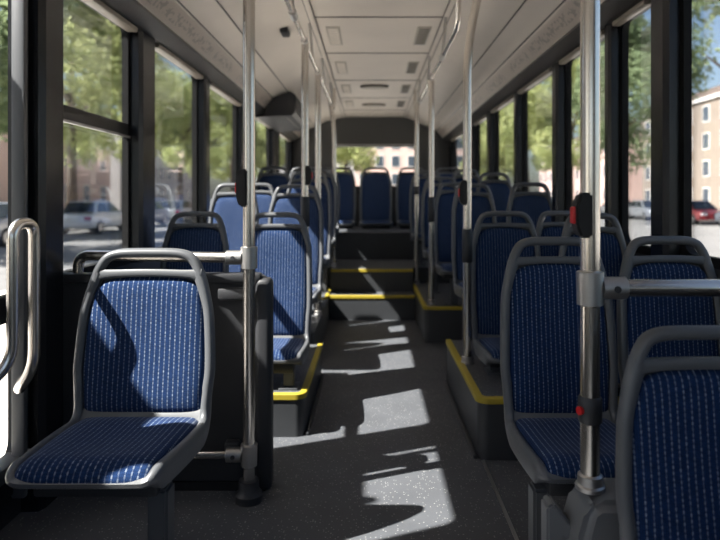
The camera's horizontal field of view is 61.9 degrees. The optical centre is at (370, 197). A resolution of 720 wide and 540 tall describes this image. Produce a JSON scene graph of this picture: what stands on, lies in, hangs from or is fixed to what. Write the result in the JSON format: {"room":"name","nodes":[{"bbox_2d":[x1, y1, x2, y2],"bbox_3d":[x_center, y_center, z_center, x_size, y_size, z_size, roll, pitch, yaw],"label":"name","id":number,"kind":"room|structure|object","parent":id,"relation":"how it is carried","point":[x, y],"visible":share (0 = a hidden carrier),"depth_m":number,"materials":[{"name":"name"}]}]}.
{"room":"vehicle interior","nodes":[
{"label":"vehicle interior","id":0,"kind":"room"},
{"bbox_2d":[0,261,160,529],"bbox_3d":[-1.373,0.815,4.150,0.025,0.910,11.500,0,0,0],"label":"wall","id":1,"kind":"structure","parent":0,"point":[10,508],"depth_m":2.29,"materials":[{"name":"black"}]},
{"bbox_2d":[0,0,39,503],"bbox_3d":[-1.224,0.072,1.925,0.357,2.095,0.810,0,0,0],"label":"door","id":2,"kind":"structure","parent":1,"relation":"in","point":[18,10],"depth_m":2.23,"materials":[{"name":"black paint"}]},
{"bbox_2d":[21,0,62,511],"bbox_3d":[-1.333,0.145,2.430,0.105,2.190,0.200,0,0,0],"label":"door pillar","id":3,"kind":"structure","parent":1,"relation":"attached to","point":[45,16],"depth_m":2.37,"materials":[{"name":"black metal"}]},
{"bbox_2d":[130,29,154,262],"bbox_3d":[-1.333,-0.295,3.465,0.105,1.310,0.250,0,0,0],"label":"window pillar","id":4,"kind":"structure","parent":1,"relation":"attached to","point":[142,45],"depth_m":3.37,"materials":[{"name":"black metal"}]},
{"bbox_2d":[63,0,225,272],"bbox_3d":[-0.973,-0.305,2.872,0.803,1.340,0.947,0,0,0],"label":"window","id":5,"kind":"structure","parent":1,"relation":"in","point":[96,38],"depth_m":2.95,"materials":[{"name":"black"}]},
{"bbox_2d":[155,43,203,247],"bbox_3d":[-1.327,-0.305,4.115,0.094,1.340,1.060,0,0,0],"label":"window","id":6,"kind":"structure","parent":1,"relation":"in","point":[176,82],"depth_m":4.16,"materials":[{"name":"black"}]},
{"bbox_2d":[198,77,209,222],"bbox_3d":[-1.333,-0.295,4.720,0.105,1.310,0.160,0,0,0],"label":"trim","id":7,"kind":"structure","parent":1,"relation":"attached to","point":[203,84],"depth_m":4.64,"materials":[{"name":"black"}]},
{"bbox_2d":[210,82,241,204],"bbox_3d":[-1.327,-0.305,5.400,0.094,1.340,1.210,0,0,0],"label":"window","id":8,"kind":"structure","parent":1,"relation":"in","point":[223,107],"depth_m":5.54,"materials":[{"name":"black"}]},
{"bbox_2d":[237,104,242,173],"bbox_3d":[-1.333,-0.295,6.340,0.105,1.310,0.680,0,0,0],"label":"trim","id":9,"kind":"structure","parent":1,"relation":"attached to","point":[239,108],"depth_m":6.00,"materials":[{"name":"black"}]},
{"bbox_2d":[255,114,271,182],"bbox_3d":[-1.327,-0.305,7.300,0.094,1.340,1.250,0,0,0],"label":"window","id":10,"kind":"structure","parent":1,"relation":"in","point":[261,129],"depth_m":7.51,"materials":[{"name":"black"}]},
{"bbox_2d":[269,129,279,172],"bbox_3d":[-1.333,-0.295,8.180,0.105,1.310,0.520,0,0,0],"label":"trim","id":11,"kind":"structure","parent":1,"relation":"attached to","point":[274,136],"depth_m":7.96,"materials":[{"name":"black"}]},
{"bbox_2d":[280,132,290,172],"bbox_3d":[-1.327,-0.305,9.070,0.094,1.340,1.270,0,0,0],"label":"window","id":12,"kind":"structure","parent":1,"relation":"in","point":[284,139],"depth_m":9.39,"materials":[{"name":"black"}]},
{"bbox_2d":[288,140,292,175],"bbox_3d":[-1.333,-0.295,9.800,0.105,1.310,0.200,0,0,0],"label":"trim","id":13,"kind":"structure","parent":1,"relation":"attached to","point":[290,143],"depth_m":9.70,"materials":[{"name":"black"}]},
{"bbox_2d":[0,319,567,539],"bbox_3d":[0.000,1.250,4.200,2.770,0.060,11.600,0,0,0],"label":"floor","id":14,"kind":"structure","parent":0,"point":[386,454],"depth_m":2.56,"materials":[{"name":"plastic"}]},
{"bbox_2d":[5,248,215,539],"bbox_3d":[-0.752,0.695,1.795,0.469,1.050,0.520,0,0,0],"label":"seat","id":15,"kind":"object","parent":14,"relation":"on","point":[144,363],"visible":1,"depth_m":1.97,"materials":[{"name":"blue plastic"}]},
{"bbox_2d":[14,417,197,483],"bbox_3d":[-0.752,0.719,1.751,0.403,0.061,0.429,0,0,0],"label":"seat cushion","id":16,"kind":"object","parent":15,"relation":"on","point":[85,450],"depth_m":1.65,"materials":[{"name":"fabric"}]},
{"bbox_2d":[63,272,272,490],"bbox_3d":[-0.877,0.767,2.513,0.925,0.905,0.125,0,0,0],"label":"partition panel","id":17,"kind":"object","parent":14,"relation":"on","point":[226,288],"visible":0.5,"depth_m":2.50,"materials":[{"name":"black plastic"}]},
{"bbox_2d":[193,450,225,458],"bbox_3d":[-0.895,1.035,2.452,0.641,0.032,0.096,0,0,0],"label":"rail","id":18,"kind":"object","parent":17,"relation":"attached to","point":[203,454],"visible":0.11,"depth_m":2.41,"materials":[{"name":"silver metal"}]},
{"bbox_2d":[225,0,262,506],"bbox_3d":[-0.509,-0.048,2.420,0.145,2.535,0.110,0,0,0],"label":"pole","id":19,"kind":"object","parent":14,"relation":"on","point":[249,493],"visible":1,"depth_m":2.40,"materials":[{"name":"silver metal"}]},
{"bbox_2d":[225,447,240,461],"bbox_3d":[-0.551,1.035,2.420,0.062,0.058,0.058,0,0,0],"label":"socket","id":20,"kind":"object","parent":19,"relation":"attached to","point":[232,454],"depth_m":2.40,"materials":[{"name":"silver metal"}]},
{"bbox_2d":[225,250,240,264],"bbox_3d":[-0.551,0.240,2.420,0.062,0.058,0.058,0,0,0],"label":"socket","id":21,"kind":"object","parent":19,"relation":"attached to","point":[232,257],"depth_m":2.40,"materials":[{"name":"silver metal"}]},
{"bbox_2d":[273,343,322,436],"bbox_3d":[-0.845,1.109,3.586,1.026,0.221,1.068,0,0,0],"label":"platform","id":22,"kind":"object","parent":14,"relation":"on","point":[292,409],"visible":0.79,"depth_m":3.08,"materials":[{"name":"plastic"}]},
{"bbox_2d":[160,211,228,271],"bbox_3d":[-1.050,0.542,3.358,0.415,0.925,0.546,0,0,0],"label":"seat","id":23,"kind":"object","parent":22,"relation":"on","point":[196,237],"visible":0.24,"depth_m":3.58,"materials":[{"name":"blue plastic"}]},
{"bbox_2d":[240,212,311,389],"bbox_3d":[-0.564,0.545,3.358,0.435,0.920,0.545,0,0,0],"label":"seat","id":24,"kind":"object","parent":22,"relation":"on","point":[284,251],"visible":0.61,"depth_m":3.55,"materials":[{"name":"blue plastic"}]},
{"bbox_2d":[273,338,304,360],"bbox_3d":[-0.564,0.824,3.301,0.378,0.061,0.429,0,0,0],"label":"seat cushion","id":25,"kind":"object","parent":24,"relation":"on","point":[284,349],"depth_m":3.17,"materials":[{"name":"fabric"}]},
{"bbox_2d":[300,42,312,348],"bbox_3d":[-0.432,-0.018,4.000,0.089,2.045,0.074,0,0,0],"label":"pole","id":26,"kind":"object","parent":22,"relation":"on","point":[306,171],"visible":0.56,"depth_m":3.98,"materials":[{"name":"silver metal"}]},
{"bbox_2d":[305,373,324,434],"bbox_3d":[-0.328,1.210,3.600,0.019,0.020,1.040,0,0,0],"label":"trim","id":27,"kind":"structure","parent":14,"relation":"on","point":[307,432],"depth_m":3.46,"materials":[{"name":"plastic"}]},
{"bbox_2d":[310,299,327,343],"bbox_3d":[-0.884,1.095,5.020,0.948,0.250,1.440,0,0,0],"label":"platform","id":28,"kind":"object","parent":14,"relation":"on","point":[319,324],"visible":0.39,"depth_m":4.91,"materials":[{"name":"plastic"}]},
{"bbox_2d":[208,183,258,271],"bbox_3d":[-1.050,0.427,4.361,0.395,1.085,0.552,0,0,0],"label":"seat","id":29,"kind":"object","parent":28,"relation":"on","point":[225,204],"visible":0.18,"depth_m":4.58,"materials":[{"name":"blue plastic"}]},
{"bbox_2d":[255,183,274,223],"bbox_3d":[-1.060,0.415,5.309,0.415,1.110,0.548,0,0,0],"label":"seat","id":30,"kind":"object","parent":28,"relation":"on","point":[264,198],"visible":0.06,"depth_m":5.54,"materials":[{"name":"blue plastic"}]},
{"bbox_2d":[268,184,323,333],"bbox_3d":[-0.575,0.431,4.360,0.435,1.077,0.550,0,0,0],"label":"seat","id":31,"kind":"object","parent":28,"relation":"on","point":[281,202],"visible":0.4,"depth_m":4.57,"materials":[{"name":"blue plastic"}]},
{"bbox_2d":[286,171,331,309],"bbox_3d":[-0.575,0.360,5.311,0.435,1.220,0.552,0,0,0],"label":"seat","id":32,"kind":"object","parent":28,"relation":"on","point":[326,198],"visible":0.3,"depth_m":5.52,"materials":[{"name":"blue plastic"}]},
{"bbox_2d":[314,73,321,315],"bbox_3d":[-0.440,-0.035,4.980,0.074,2.010,0.074,0,0,0],"label":"pole","id":33,"kind":"object","parent":28,"relation":"on","point":[317,312],"visible":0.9,"depth_m":4.96,"materials":[{"name":"silver metal"}]},
{"bbox_2d":[321,287,330,318],"bbox_3d":[-0.890,1.092,6.116,0.936,0.256,0.728,0,0,0],"label":"platform","id":34,"kind":"object","parent":14,"relation":"on","point":[324,296],"visible":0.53,"depth_m":6.07,"materials":[{"name":"plastic"}]},
{"bbox_2d":[255,166,289,192],"bbox_3d":[-1.050,0.315,6.210,0.405,1.310,0.551,0,0,0],"label":"seat","id":35,"kind":"object","parent":34,"relation":"on","point":[274,179],"visible":0.16,"depth_m":6.44,"materials":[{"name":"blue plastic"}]},
{"bbox_2d":[300,167,336,293],"bbox_3d":[-0.580,0.319,6.210,0.435,1.303,0.550,0,0,0],"label":"seat","id":36,"kind":"object","parent":34,"relation":"on","point":[330,177],"visible":0.23,"depth_m":6.40,"materials":[{"name":"grey plastic"}]},
{"bbox_2d":[329,292,414,319],"bbox_3d":[0.010,1.097,6.126,0.860,0.246,0.268,0,0,0],"label":"step","id":37,"kind":"structure","parent":14,"relation":"on","point":[342,305],"depth_m":6.00,"materials":[{"name":"plastic"}]},
{"bbox_2d":[331,267,412,291],"bbox_3d":[0.010,0.982,6.371,0.860,0.476,0.218,0,0,0],"label":"step","id":38,"kind":"structure","parent":14,"relation":"on","point":[343,279],"depth_m":6.27,"materials":[{"name":"plastic"}]},
{"bbox_2d":[355,191,396,225],"bbox_3d":[0.000,0.555,9.445,2.716,1.330,0.870,0,0,0],"label":"wall","id":39,"kind":"structure","parent":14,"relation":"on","point":[357,216],"depth_m":9.01,"materials":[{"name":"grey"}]},
{"bbox_2d":[336,226,427,259],"bbox_3d":[0.000,0.820,8.152,2.716,0.800,1.695,0,0,0],"label":"platform","id":40,"kind":"object","parent":14,"relation":"on","point":[356,243],"visible":0.18,"depth_m":7.30,"materials":[{"name":"plastic"}]},
{"bbox_2d":[326,167,355,228],"bbox_3d":[-0.447,-0.012,8.360,0.469,0.864,0.550,0,0,0],"label":"seat","id":41,"kind":"object","parent":40,"relation":"on","point":[347,183],"visible":0.48,"depth_m":8.55,"materials":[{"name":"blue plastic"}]},
{"bbox_2d":[359,167,392,228],"bbox_3d":[0.070,-0.012,8.360,0.469,0.864,0.550,0,0,0],"label":"seat","id":42,"kind":"object","parent":40,"relation":"on","point":[375,204],"visible":1,"depth_m":8.55,"materials":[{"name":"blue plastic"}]},
{"bbox_2d":[396,167,425,228],"bbox_3d":[0.587,-0.012,8.360,0.469,0.864,0.550,0,0,0],"label":"seat","id":43,"kind":"object","parent":40,"relation":"on","point":[403,181],"visible":0.52,"depth_m":8.55,"materials":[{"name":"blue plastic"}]},
{"bbox_2d":[413,283,472,342],"bbox_3d":[0.900,1.067,5.761,0.916,0.306,1.438,0,0,0],"label":"platform","id":44,"kind":"object","parent":14,"relation":"on","point":[438,322],"visible":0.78,"depth_m":5.05,"materials":[{"name":"plastic"}]},
{"bbox_2d":[413,101,419,283],"bbox_3d":[0.487,-0.055,6.420,0.074,1.950,0.074,0,0,0],"label":"pole","id":45,"kind":"object","parent":44,"relation":"on","point":[416,103],"visible":1,"depth_m":6.40,"materials":[{"name":"silver metal"}]},
{"bbox_2d":[427,80,435,303],"bbox_3d":[0.525,-0.055,5.220,0.074,1.950,0.074,0,0,0],"label":"pole","id":46,"kind":"object","parent":44,"relation":"on","point":[431,199],"visible":1,"depth_m":5.20,"materials":[{"name":"silver metal"}]},
{"bbox_2d":[421,177,457,292],"bbox_3d":[0.715,0.350,5.908,0.415,1.140,0.546,0,0,0],"label":"seat","id":47,"kind":"object","parent":44,"relation":"on","point":[425,194],"visible":0.33,"depth_m":6.10,"materials":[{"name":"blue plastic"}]},
{"bbox_2d":[434,182,460,305],"bbox_3d":[0.760,0.388,5.207,0.390,1.065,0.545,0,0,0],"label":"seat","id":48,"kind":"object","parent":44,"relation":"on","point":[444,198],"visible":0.52,"depth_m":5.39,"materials":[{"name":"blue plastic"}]},
{"bbox_2d":[476,172,511,222],"bbox_3d":[1.155,0.340,5.362,0.375,1.160,0.555,0,0,0],"label":"seat","id":49,"kind":"object","parent":44,"relation":"on","point":[500,189],"visible":0.19,"depth_m":5.59,"materials":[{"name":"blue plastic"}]},
{"bbox_2d":[444,381,476,458],"bbox_3d":[0.488,1.210,3.375,0.020,0.020,1.150,0,0,0],"label":"trim","id":50,"kind":"structure","parent":14,"relation":"on","point":[474,454],"depth_m":3.21,"materials":[{"name":"plastic"}]},
{"bbox_2d":[451,183,495,339],"bbox_3d":[0.795,0.552,4.409,0.356,1.335,0.548,0,0,0],"label":"seat","id":51,"kind":"object","parent":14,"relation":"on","point":[482,202],"visible":0.4,"depth_m":4.62,"materials":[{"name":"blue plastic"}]},
{"bbox_2d":[482,460,518,539],"bbox_3d":[0.520,1.218,0.642,0.014,0.004,4.285,0,0,0],"label":"trim","id":52,"kind":"structure","parent":14,"relation":"on","point":[509,522],"depth_m":2.40,"materials":[{"name":"silver metal"}]},
{"bbox_2d":[506,182,551,229],"bbox_3d":[1.170,0.551,4.160,0.370,1.337,0.549,0,0,0],"label":"seat","id":53,"kind":"object","parent":14,"relation":"on","point":[533,204],"visible":0.23,"depth_m":4.39,"materials":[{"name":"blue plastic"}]},
{"bbox_2d":[446,339,620,459],"bbox_3d":[0.925,1.075,3.366,0.866,0.291,1.168,0,0,0],"label":"platform","id":54,"kind":"object","parent":14,"relation":"on","point":[477,395],"visible":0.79,"depth_m":2.93,"materials":[{"name":"plastic"}]},
{"bbox_2d":[458,0,480,364],"bbox_3d":[0.576,-0.175,3.400,0.166,2.220,0.074,0,0,0],"label":"pole","id":55,"kind":"object","parent":54,"relation":"on","point":[465,186],"visible":1,"depth_m":3.38,"materials":[{"name":"silver metal"}]},
{"bbox_2d":[472,211,540,374],"bbox_3d":[0.785,0.505,3.277,0.425,0.859,0.543,0,0,0],"label":"seat","id":56,"kind":"object","parent":54,"relation":"on","point":[492,243],"visible":0.56,"depth_m":3.48,"materials":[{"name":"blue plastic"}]},
{"bbox_2d":[479,337,499,358],"bbox_3d":[0.785,0.802,3.221,0.369,0.061,0.429,0,0,0],"label":"seat cushion","id":57,"kind":"object","parent":56,"relation":"on","point":[490,346],"depth_m":3.16,"materials":[{"name":"fabric"}]},
{"bbox_2d":[536,211,571,255],"bbox_3d":[1.185,0.507,3.534,0.341,0.855,0.539,0,0,0],"label":"seat","id":58,"kind":"object","parent":54,"relation":"on","point":[543,229],"visible":0.15,"depth_m":3.76,"materials":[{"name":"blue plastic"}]},
{"bbox_2d":[559,213,626,386],"bbox_3d":[1.125,0.505,2.805,0.366,0.860,0.540,0,0,0],"label":"seat","id":59,"kind":"object","parent":54,"relation":"on","point":[613,247],"visible":0.12,"depth_m":3.02,"materials":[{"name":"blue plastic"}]},
{"bbox_2d":[500,237,617,539],"bbox_3d":[0.669,0.681,1.950,0.427,1.078,0.537,0,0,0],"label":"seat","id":60,"kind":"object","parent":14,"relation":"on","point":[540,310],"visible":0.62,"depth_m":2.13,"materials":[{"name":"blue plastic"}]},
{"bbox_2d":[515,418,615,478],"bbox_3d":[0.672,0.777,1.901,0.364,0.061,0.429,0,0,0],"label":"seat cushion","id":61,"kind":"object","parent":60,"relation":"on","point":[553,444],"depth_m":1.84,"materials":[{"name":"fabric"}]},
{"bbox_2d":[541,478,619,539],"bbox_3d":[0.708,0.985,1.550,0.505,0.470,0.160,0,0,0],"label":"box","id":62,"kind":"object","parent":14,"relation":"on","point":[584,516],"visible":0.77,"depth_m":1.52,"materials":[{"name":"grey plastic"}]},
{"bbox_2d":[570,0,629,494],"bbox_3d":[0.585,-0.287,1.550,0.142,2.075,0.074,0,0,0],"label":"pole","id":63,"kind":"object","parent":62,"relation":"on","point":[592,287],"visible":1,"depth_m":1.53,"materials":[{"name":"silver metal"}]},
{"bbox_2d":[604,277,629,298],"bbox_3d":[0.625,0.233,1.550,0.062,0.058,0.058,0,0,0],"label":"socket","id":64,"kind":"object","parent":63,"relation":"attached to","point":[614,287],"depth_m":1.53,"materials":[{"name":"silver metal"}]},
{"bbox_2d":[615,325,719,539],"bbox_3d":[0.768,0.757,1.144,0.440,0.925,0.517,0,0,0],"label":"seat","id":65,"kind":"object","parent":14,"relation":"on","point":[667,442],"visible":1,"depth_m":1.34,"materials":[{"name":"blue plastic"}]},
{"bbox_2d":[617,236,719,384],"bbox_3d":[1.090,0.680,1.971,0.395,1.080,0.532,0,0,0],"label":"seat","id":66,"kind":"object","parent":14,"relation":"on","point":[635,315],"visible":0.38,"depth_m":2.18,"materials":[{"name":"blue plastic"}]},
{"bbox_2d":[0,222,719,291],"bbox_3d":[0.000,1.650,62.500,140.000,0.100,175.000,0,0,0],"label":"ground","id":67,"kind":"structure","parent":0,"point":[708,234],"depth_m":21.57,"materials":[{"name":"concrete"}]},
{"bbox_2d":[0,133,7,201],"bbox_3d":[-37.975,-2.900,46.000,10.450,9.000,60.400,0,0,0],"label":"building","id":68,"kind":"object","parent":67,"relation":"on","point":[3,145],"visible":0.02,"depth_m":53.95,"materials":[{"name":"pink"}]},
{"bbox_2d":[0,202,7,246],"bbox_3d":[-12.800,0.880,21.025,1.750,1.440,4.330,0,0,0],"label":"parked car","id":69,"kind":"object","parent":67,"relation":"on","point":[3,205],"visible":0.16,"depth_m":19.64,"materials":[{"name":"silver metal"}]},
{"bbox_2d":[0,290,7,456],"bbox_3d":[-4.000,1.605,30.750,4.600,0.030,58.500,0,0,0],"label":"sidewalk","id":70,"kind":"structure","parent":67,"relation":"on","point":[4,382],"depth_m":4.69,"materials":[{"name":"concrete"}]},
{"bbox_2d":[336,147,378,173],"bbox_3d":[-1.712,-3.268,59.965,5.035,9.543,7.580,0,0,5],"label":"street tree","id":71,"kind":"object","parent":67,"relation":"on","point":[343,154],"visible":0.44,"depth_m":58.89,"materials":[{"name":"green plant"}]},
{"bbox_2d":[355,147,413,185],"bbox_3d":[6.500,-6.400,100.975,18.400,16.000,10.450,0,0,0],"label":"building","id":72,"kind":"object","parent":67,"relation":"on","point":[393,159],"visible":0.09,"depth_m":96.01,"materials":[{"name":"grey"}]},
{"bbox_2d":[695,85,719,208],"bbox_3d":[42.975,-5.400,52.000,10.450,14.000,64.400,0,0,0],"label":"building","id":73,"kind":"object","parent":67,"relation":"on","point":[707,165],"visible":0.22,"depth_m":67.42,"materials":[{"name":"paint"}]},
{"bbox_2d":[695,201,719,224],"bbox_3d":[20.000,0.880,37.025,1.750,1.440,4.330,0,0,0],"label":"parked car","id":74,"kind":"object","parent":67,"relation":"on","point":[704,210],"visible":0.34,"depth_m":35.39,"materials":[{"name":"red"}]},
{"bbox_2d":[699,25,719,97],"bbox_3d":[15.971,-5.497,36.196,8.928,14.003,8.642,0,0,-37],"label":"street tree","id":75,"kind":"object","parent":67,"relation":"on","point":[709,41],"visible":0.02,"depth_m":34.67,"materials":[{"name":"green plant"}]},
{"bbox_2d":[706,0,719,67],"bbox_3d":[16.014,-6.127,23.441,10.337,15.264,6.866,0,0,13],"label":"street tree","id":76,"kind":"object","parent":67,"relation":"on","point":[716,7],"visible":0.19,"depth_m":23.27,"materials":[{"name":"green plant"}]},
{"bbox_3d":[-22.200,1.545,62.500,16.000,0.150,175.000,0,0,0],"label":"trim","id":77,"kind":"structure","parent":67,"relation":"on","visible":0},
{"bbox_2d":[0,0,7,141],"bbox_3d":[-16.224,-4.655,23.239,9.785,12.320,6.500,0,0,-39],"label":"street tree","id":78,"kind":"object","parent":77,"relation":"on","point":[3,3],"visible":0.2,"depth_m":23.64,"materials":[{"name":"green plant"}]},
{"bbox_2d":[137,0,604,137],"bbox_3d":[0.000,-1.258,4.200,2.770,0.545,11.600,0,0,0],"label":"ceiling","id":79,"kind":"structure","parent":0,"point":[281,54],"depth_m":4.88,"materials":[{"name":"white plastic"}]},
{"bbox_2d":[256,92,300,131],"bbox_3d":[-1.049,-1.030,7.350,0.442,0.280,1.500,0,0,0],"label":"locker","id":80,"kind":"object","parent":79,"relation":"attached to","point":[282,113],"visible":0.78,"depth_m":6.64,"materials":[{"name":"grey plastic"}]},
{"bbox_2d":[284,0,335,109],"bbox_3d":[-0.450,-1.179,3.208,0.065,0.324,8.016,0,0,0],"label":"rail","id":81,"kind":"object","parent":79,"relation":"attached to","point":[290,4],"visible":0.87,"depth_m":4.55,"materials":[{"name":"silver metal"}]},
{"bbox_2d":[326,27,342,44],"bbox_3d":[-0.300,-1.331,4.950,0.110,0.012,0.540,0,0,0],"label":"ceiling vent","id":82,"kind":"object","parent":79,"relation":"in","point":[334,34],"visible":1,"depth_m":4.90,"materials":[{"name":"beige"}]},
{"bbox_2d":[413,27,431,44],"bbox_3d":[0.420,-1.331,4.950,0.110,0.012,0.540,0,0,0],"label":"ceiling vent","id":83,"kind":"object","parent":79,"relation":"in","point":[422,34],"visible":1,"depth_m":4.91,"materials":[{"name":"beige"}]},
{"bbox_2d":[413,0,460,104],"bbox_3d":[0.532,-1.174,5.400,0.060,0.314,3.633,0,0,0],"label":"rail","id":84,"kind":"object","parent":79,"relation":"attached to","point":[445,48],"visible":0.87,"depth_m":4.40,"materials":[{"name":"silver metal"}]},
{"bbox_2d":[293,117,448,190],"bbox_3d":[0.000,-0.130,9.940,2.770,2.800,0.080,0,0,0],"label":"wall","id":85,"kind":"structure","parent":0,"point":[348,129],"depth_m":9.90,"materials":[{"name":"grey plastic"}]},
{"bbox_2d":[100,0,299,140],"bbox_3d":[-1.280,-0.966,4.150,0.210,0.052,11.500,0,0,0],"label":"trim","id":86,"kind":"structure","parent":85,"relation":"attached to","point":[132,11],"depth_m":3.74,"materials":[{"name":"grey"}]},
{"bbox_2d":[139,0,300,136],"bbox_3d":[-1.132,-1.044,4.125,0.074,0.095,11.450,0,0,0],"label":"trim","id":87,"kind":"structure","parent":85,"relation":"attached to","point":[168,11],"depth_m":3.94,"materials":[{"name":"plastic"}]},
{"bbox_2d":[176,0,272,97],"bbox_3d":[-1.085,-1.108,4.150,0.012,0.010,11.500,0,0,0],"label":"trim","id":88,"kind":"structure","parent":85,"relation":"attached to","point":[178,1],"depth_m":4.12,"materials":[{"name":"grey"}]},
{"bbox_2d":[303,0,344,116],"bbox_3d":[-0.440,-1.334,4.150,0.040,0.012,11.500,0,0,0],"label":"trim","id":89,"kind":"structure","parent":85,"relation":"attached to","point":[306,2],"depth_m":5.23,"materials":[{"name":"plastic"}]},
{"bbox_2d":[331,143,413,189],"bbox_3d":[0.065,-0.522,9.928,1.450,0.765,0.115,0,0,0],"label":"window","id":90,"kind":"structure","parent":85,"relation":"in","point":[338,145],"depth_m":9.88,"materials":[{"name":"grey"}]},
{"bbox_2d":[404,0,455,116],"bbox_3d":[0.555,-1.334,4.150,0.040,0.012,11.500,0,0,0],"label":"trim","id":91,"kind":"structure","parent":85,"relation":"attached to","point":[452,2],"depth_m":5.22,"materials":[{"name":"plastic"}]},
{"bbox_2d":[427,0,526,125],"bbox_3d":[0.920,-1.176,4.150,0.012,0.010,11.500,0,0,0],"label":"trim","id":92,"kind":"structure","parent":85,"relation":"attached to","point":[522,4],"depth_m":4.52,"materials":[{"name":"grey"}]},
{"bbox_2d":[437,0,565,130],"bbox_3d":[1.085,-1.108,4.150,0.012,0.010,11.500,0,0,0],"label":"trim","id":93,"kind":"structure","parent":85,"relation":"attached to","point":[563,1],"depth_m":4.45,"materials":[{"name":"grey"}]},
{"bbox_2d":[438,0,602,136],"bbox_3d":[1.132,-1.044,4.125,0.074,0.095,11.450,0,0,0],"label":"trim","id":94,"kind":"structure","parent":85,"relation":"attached to","point":[568,15],"depth_m":4.31,"materials":[{"name":"plastic"}]},
{"bbox_2d":[442,0,650,140],"bbox_3d":[1.280,-0.966,4.150,0.210,0.052,11.500,0,0,0],"label":"trim","id":95,"kind":"structure","parent":85,"relation":"attached to","point":[610,10],"depth_m":4.15,"materials":[{"name":"grey"}]},
{"bbox_2d":[327,260,449,287],"bbox_3d":[0.000,0.985,6.893,2.716,0.470,0.815,0,0,0],"label":"floor","id":96,"kind":"structure","parent":0,"point":[423,269],"depth_m":6.67,"materials":[{"name":"plastic"}]},
{"bbox_2d":[312,169,339,262],"bbox_3d":[-0.590,0.195,7.056,0.435,1.110,0.543,0,0,0],"label":"seat","id":97,"kind":"object","parent":96,"relation":"on","point":[337,181],"visible":0.16,"depth_m":7.24,"materials":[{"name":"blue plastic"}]},
{"bbox_2d":[328,103,337,265],"bbox_3d":[-0.419,-0.152,6.610,0.101,1.803,0.074,0,0,0],"label":"pole","id":98,"kind":"object","parent":96,"relation":"on","point":[331,109],"visible":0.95,"depth_m":6.59,"materials":[{"name":"silver metal"}]},
{"bbox_2d":[409,170,441,264],"bbox_3d":[0.655,0.212,6.838,0.415,1.076,0.546,0,0,0],"label":"seat","id":99,"kind":"object","parent":96,"relation":"on","point":[422,179],"visible":0.29,"depth_m":7.03,"materials":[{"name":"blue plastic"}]},
{"bbox_2d":[451,169,478,191],"bbox_3d":[1.090,0.208,6.640,0.375,1.083,0.550,0,0,0],"label":"seat","id":100,"kind":"object","parent":96,"relation":"on","point":[458,178],"visible":0.07,"depth_m":6.88,"materials":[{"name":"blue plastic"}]},
{"bbox_2d":[634,252,719,278],"bbox_3d":[1.373,0.770,4.150,0.025,1.000,11.500,0,0,0],"label":"wall","id":101,"kind":"structure","parent":0,"point":[717,271],"depth_m":2.37,"materials":[{"name":"black"}]},
{"bbox_2d":[451,131,462,174],"bbox_3d":[1.327,-0.350,8.850,0.094,1.250,1.710,0,0,0],"label":"window","id":102,"kind":"structure","parent":101,"relation":"in","point":[458,143],"depth_m":9.29,"materials":[{"name":"black"}]},
{"bbox_2d":[472,124,476,174],"bbox_3d":[1.333,-0.340,7.800,0.105,1.220,0.400,0,0,0],"label":"trim","id":103,"kind":"structure","parent":101,"relation":"attached to","point":[474,128],"depth_m":7.60,"materials":[{"name":"black"}]},
{"bbox_2d":[473,114,486,179],"bbox_3d":[1.327,-0.350,7.140,0.094,1.250,0.930,0,0,0],"label":"window","id":104,"kind":"structure","parent":101,"relation":"in","point":[481,127],"depth_m":7.37,"materials":[{"name":"black"}]},
{"bbox_2d":[487,111,494,179],"bbox_3d":[1.333,-0.340,6.580,0.105,1.220,0.200,0,0,0],"label":"trim","id":105,"kind":"structure","parent":101,"relation":"attached to","point":[490,116],"depth_m":6.49,"materials":[{"name":"black"}]},
{"bbox_2d":[490,95,513,185],"bbox_3d":[1.327,-0.350,5.945,0.094,1.250,1.080,0,0,0],"label":"window","id":106,"kind":"structure","parent":101,"relation":"in","point":[504,117],"depth_m":6.11,"materials":[{"name":"black"}]},
{"bbox_2d":[514,92,522,191],"bbox_3d":[1.333,-0.340,5.355,0.105,1.220,0.110,0,0,0],"label":"trim","id":107,"kind":"structure","parent":101,"relation":"attached to","point":[518,98],"depth_m":5.30,"materials":[{"name":"black"}]},
{"bbox_2d":[517,68,551,196],"bbox_3d":[1.327,-0.350,4.785,0.094,1.250,1.040,0,0,0],"label":"window","id":108,"kind":"structure","parent":101,"relation":"in","point":[537,101],"depth_m":4.91,"materials":[{"name":"black"}]},
{"bbox_2d":[552,62,564,221],"bbox_3d":[1.333,-0.340,4.205,0.105,1.220,0.130,0,0,0],"label":"trim","id":109,"kind":"structure","parent":101,"relation":"attached to","point":[558,71],"depth_m":4.14,"materials":[{"name":"black"}]},
{"bbox_2d":[559,30,604,226],"bbox_3d":[1.327,-0.350,3.720,0.094,1.250,0.850,0,0,0],"label":"window","id":110,"kind":"structure","parent":101,"relation":"in","point":[572,66],"depth_m":4.02,"materials":[{"name":"black"}]},
{"bbox_2d":[605,24,619,226],"bbox_3d":[1.333,-0.340,3.265,0.105,1.220,0.070,0,0,0],"label":"trim","id":111,"kind":"structure","parent":101,"relation":"attached to","point":[612,33],"depth_m":3.23,"materials":[{"name":"black"}]},
{"bbox_2d":[612,0,650,254],"bbox_3d":[1.327,-0.350,3.005,0.094,1.250,0.460,0,0,0],"label":"window","id":112,"kind":"structure","parent":101,"relation":"in","point":[635,33],"depth_m":3.10,"materials":[{"name":"black"}]},
{"bbox_2d":[651,0,679,254],"bbox_3d":[1.333,-0.340,2.690,0.105,1.220,0.180,0,0,0],"label":"window pillar","id":113,"kind":"structure","parent":101,"relation":"attached to","point":[665,14],"depth_m":2.62,"materials":[{"name":"black"}]},
{"bbox_2d":[627,0,719,296],"bbox_3d":[1.014,-0.317,1.600,0.729,1.315,2.010,0,0,0],"label":"window","id":114,"kind":"structure","parent":101,"relation":"in","point":[694,14],"depth_m":2.55,"materials":[{"name":"black"}]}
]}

